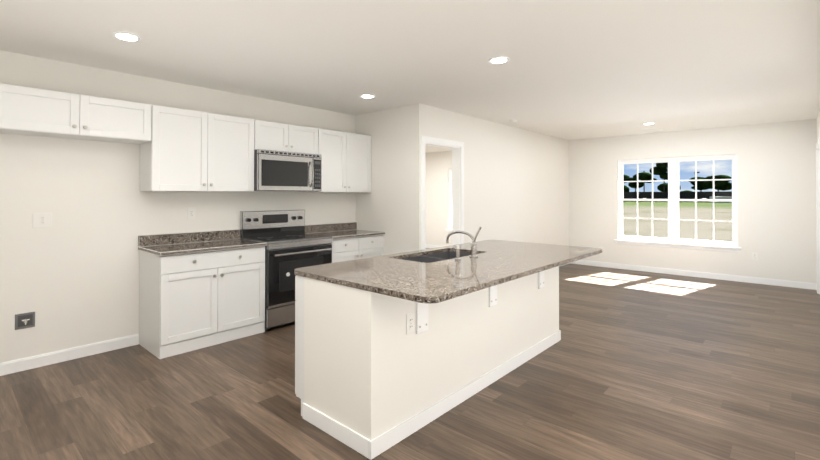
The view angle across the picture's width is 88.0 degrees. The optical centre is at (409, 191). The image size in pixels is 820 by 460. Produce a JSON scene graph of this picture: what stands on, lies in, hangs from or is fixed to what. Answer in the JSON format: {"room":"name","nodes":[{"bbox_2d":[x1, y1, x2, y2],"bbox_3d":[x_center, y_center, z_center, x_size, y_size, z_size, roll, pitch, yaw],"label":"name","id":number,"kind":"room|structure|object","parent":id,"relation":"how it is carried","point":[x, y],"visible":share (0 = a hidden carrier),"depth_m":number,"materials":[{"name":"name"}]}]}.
{"room":"kitchen","nodes":[
{"label":"kitchen","id":0,"kind":"room"},
{"bbox_2d":[0,50,355,362],"bbox_3d":[-2.792,0.166,3.762,0.140,2.500,5.930,0,-1,42],"label":"wall","id":1,"kind":"structure","parent":0,"point":[70,277],"depth_m":3.69,"materials":[{"name":"white paint"}]},
{"bbox_2d":[15,312,34,329],"bbox_3d":[-3.034,1.022,3.347,0.042,0.120,0.120,0,-1,42],"label":"outlet box","id":2,"kind":"object","parent":1,"relation":"attached to","point":[24,320],"visible":1,"depth_m":3.35,"materials":[{"name":"grey plastic"}]},
{"bbox_2d":[33,213,51,227],"bbox_3d":[-2.980,0.233,3.440,0.008,0.117,0.118,0,-1,42],"label":"outlet","id":3,"kind":"object","parent":1,"relation":"attached to","point":[41,220],"visible":1,"depth_m":3.44,"materials":[{"name":"white plastic"}]},
{"bbox_2d":[0,334,138,375],"bbox_3d":[-3.561,1.360,2.780,0.013,0.095,3.118,0,-1,42],"label":"baseboard","id":4,"kind":"structure","parent":1,"relation":"attached to","point":[22,364],"depth_m":3.54,"materials":[{"name":"white wood"}]},
{"bbox_2d":[0,83,155,143],"bbox_3d":[-2.740,-0.610,3.473,0.328,0.325,1.018,0,-1,42],"label":"upper cabinet","id":5,"kind":"object","parent":1,"relation":"attached to","point":[23,110],"depth_m":3.34,"materials":[{"name":"white wood"}]},
{"bbox_2d":[188,207,194,218],"bbox_3d":[-2.213,0.220,4.296,0.008,0.117,0.072,0,-1,42],"label":"outlet","id":6,"kind":"object","parent":1,"relation":"attached to","point":[191,213],"visible":1,"depth_m":4.29,"materials":[{"name":"white plastic"}]},
{"bbox_2d":[140,105,255,191],"bbox_3d":[-2.078,-0.383,4.210,0.328,0.766,0.963,0,-1,42],"label":"upper cabinet","id":7,"kind":"object","parent":1,"relation":"attached to","point":[182,150],"depth_m":4.05,"materials":[{"name":"white wood"}]},
{"bbox_2d":[256,120,319,154],"bbox_3d":[-1.485,-0.600,4.873,0.328,0.321,0.810,0,-1,42],"label":"upper cabinet","id":8,"kind":"object","parent":1,"relation":"attached to","point":[274,136],"depth_m":4.74,"materials":[{"name":"white wood"}]},
{"bbox_2d":[254,149,321,190],"bbox_3d":[-1.436,-0.222,4.826,0.455,0.430,0.802,0,-1,42],"label":"microwave","id":9,"kind":"object","parent":8,"relation":"attached to","point":[282,171],"visible":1,"depth_m":4.66,"materials":[{"name":"grey metal"}]},
{"bbox_2d":[303,129,370,192],"bbox_3d":[-0.927,-0.372,5.493,0.328,0.766,0.862,0,-1,42],"label":"upper cabinet","id":10,"kind":"object","parent":1,"relation":"attached to","point":[346,157],"depth_m":5.37,"materials":[{"name":"white wood"}]},
{"bbox_2d":[355,103,423,254],"bbox_3d":[-1.383,0.190,6.547,4.100,2.500,0.100,0,-1,42],"label":"wall","id":11,"kind":"structure","parent":0,"point":[389,205],"depth_m":5.42,"materials":[{"name":"white paint"}]},
{"bbox_2d":[0,248,819,459],"bbox_3d":[-0.376,1.485,4.828,7.880,0.120,10.760,0,-1,42],"label":"floor","id":12,"kind":"structure","parent":0,"point":[635,365],"depth_m":2.93,"materials":[{"name":"brown wood"}]},
{"bbox_2d":[138,229,266,358],"bbox_3d":[-1.984,0.914,4.105,0.593,1.010,0.973,0,-1,42],"label":"base cabinet","id":13,"kind":"object","parent":12,"relation":"on","point":[201,289],"visible":1,"depth_m":3.88,"materials":[{"name":"painted wood"},{"name":"nickel"}]},
{"bbox_2d":[240,210,331,329],"bbox_3d":[-1.362,0.822,4.751,0.653,1.205,0.806,0,-1,42],"label":"stove","id":14,"kind":"object","parent":12,"relation":"on","point":[291,246],"visible":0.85,"depth_m":4.55,"materials":[{"name":"grey metal"}]},
{"bbox_2d":[305,222,384,262],"bbox_3d":[-0.827,0.925,5.395,0.593,1.010,0.858,0,-1,42],"label":"base cabinet","id":15,"kind":"object","parent":12,"relation":"on","point":[350,241],"visible":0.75,"depth_m":5.30,"materials":[{"name":"painted wood"},{"name":"nickel"}]},
{"bbox_2d":[295,255,592,459],"bbox_3d":[0.436,0.974,3.299,1.064,0.874,2.467,0,-1,42],"label":"kitchen island","id":16,"kind":"object","parent":12,"relation":"on","point":[391,350],"depth_m":2.55,"materials":[{"name":"wood"}]},
{"bbox_2d":[294,240,601,306],"bbox_3d":[0.483,0.521,3.270,1.169,0.030,2.465,0,-1,42],"label":"island countertop","id":17,"kind":"structure","parent":16,"relation":"on","point":[500,261],"depth_m":2.73,"materials":[{"name":"brown stone"}]},
{"bbox_2d":[398,251,481,262],"bbox_3d":[0.242,0.634,3.421,0.470,0.217,0.860,0,-1,42],"label":"sink","id":18,"kind":"object","parent":17,"relation":"in","point":[431,256],"depth_m":3.60,"materials":[{"name":"grey metal"}]},
{"bbox_2d":[446,227,481,258],"bbox_3d":[0.419,0.387,3.345,0.338,0.238,0.064,0,-1,42],"label":"faucet","id":19,"kind":"object","parent":17,"relation":"on","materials":[{"name":"silver metal"}]},
{"bbox_2d":[0,0,819,152],"bbox_3d":[-0.376,-1.135,4.851,7.880,0.120,10.760,0,-1,42],"label":"ceiling","id":20,"kind":"structure","parent":0,"point":[577,69],"depth_m":3.34,"materials":[{"name":"white paint"}]},
{"bbox_2d":[112,31,140,41],"bbox_3d":[-1.987,-1.086,2.977,0.170,0.010,0.170,0,-1,42],"label":"recessed light","id":21,"kind":"object","parent":20,"relation":"in","point":[126,36],"visible":1,"depth_m":2.96,"materials":[{"name":"white plastic"}]},
{"bbox_2d":[360,94,374,97],"bbox_3d":[-0.477,-1.070,4.766,0.170,0.010,0.170,0,-1,42],"label":"recessed light","id":22,"kind":"object","parent":20,"relation":"in","point":[367,96],"visible":1,"depth_m":4.75,"materials":[{"name":"white plastic"}]},
{"bbox_2d":[488,56,508,63],"bbox_3d":[0.732,-1.081,3.494,0.170,0.010,0.170,0,-1,42],"label":"recessed light","id":23,"kind":"object","parent":20,"relation":"in","point":[498,59],"visible":0.98,"depth_m":3.48,"materials":[{"name":"white plastic"}]},
{"bbox_2d":[424,105,568,245],"bbox_3d":[1.664,0.193,6.965,0.120,2.500,4.590,0,-1,42],"label":"wall","id":24,"kind":"structure","parent":0,"point":[516,184],"depth_m":6.80,"materials":[{"name":"white paint"}]},
{"bbox_2d":[421,136,463,249],"bbox_3d":[0.386,0.376,5.538,0.152,2.110,0.900,0,-1,42],"label":"trim","id":25,"kind":"structure","parent":24,"relation":"attached to","point":[457,147],"depth_m":5.78,"materials":[{"name":"white wood"}]},
{"bbox_2d":[425,119,816,282],"bbox_3d":[3.175,0.209,8.800,7.880,2.500,0.160,0,-1,42],"label":"wall","id":26,"kind":"structure","parent":0,"point":[776,170],"depth_m":6.94,"materials":[{"name":"white paint"}]},
{"bbox_2d":[425,244,443,247],"bbox_3d":[1.733,1.422,9.967,3.800,0.095,0.013,0,-1,42],"label":"baseboard","id":27,"kind":"structure","parent":26,"relation":"attached to","point":[426,245],"depth_m":11.01,"materials":[{"name":"white wood"}]},
{"bbox_2d":[445,169,451,231],"bbox_3d":[1.342,0.221,10.403,1.060,1.595,0.170,0,-1,42],"label":"window","id":28,"kind":"structure","parent":26,"relation":"in","point":[450,202],"depth_m":10.71,"materials":[{"name":"white"}]},
{"bbox_2d":[614,154,741,251],"bbox_3d":[4.626,0.188,7.460,1.900,1.580,0.170,0,-1,42],"label":"window","id":29,"kind":"structure","parent":26,"relation":"in","point":[672,240],"depth_m":7.43,"materials":[{"name":"white wood"}]},
{"bbox_2d":[570,260,816,289],"bbox_3d":[4.607,1.400,7.391,3.600,0.095,0.013,0,-1,42],"label":"baseboard","id":30,"kind":"structure","parent":26,"relation":"attached to","point":[795,284],"depth_m":7.09,"materials":[{"name":"white wood"}]},
{"bbox_2d":[816,109,819,142],"bbox_3d":[2.459,0.152,2.204,0.140,2.500,10.620,0,-1,42],"label":"wall","id":31,"kind":"structure","parent":0,"point":[818,127],"depth_m":5.75,"materials":[{"name":"white paint"}]},
{"bbox_2d":[816,137,819,293],"bbox_3d":[5.497,0.377,5.603,0.156,2.110,1.000,0,-1,42],"label":"door frame","id":32,"kind":"structure","parent":31,"relation":"attached to","point":[818,207],"depth_m":5.95,"materials":[{"name":"white wood"}]},
{"label":"outside","id":33,"kind":"structure","parent":0,"visible":0},
{"bbox_2d":[623,202,731,241],"bbox_3d":[143.074,3.167,159.595,520.000,0.100,411.120,0,-1,42],"label":"ground","id":34,"kind":"structure","parent":33,"point":[703,213],"depth_m":29.12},
{"bbox_2d":[623,172,731,202],"bbox_3d":[78.950,-0.828,88.096,420.000,6.750,21.250,0,-1,42],"label":"houses","id":35,"kind":"structure","parent":34,"relation":"on","point":[700,195],"depth_m":108.01,"materials":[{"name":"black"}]},
{"bbox_2d":[623,162,731,191],"bbox_3d":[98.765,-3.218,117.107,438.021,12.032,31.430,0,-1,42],"label":"tree","id":36,"kind":"object","parent":34,"relation":"on","point":[723,185],"depth_m":127.43,"materials":[{"name":"black"}]}
]}

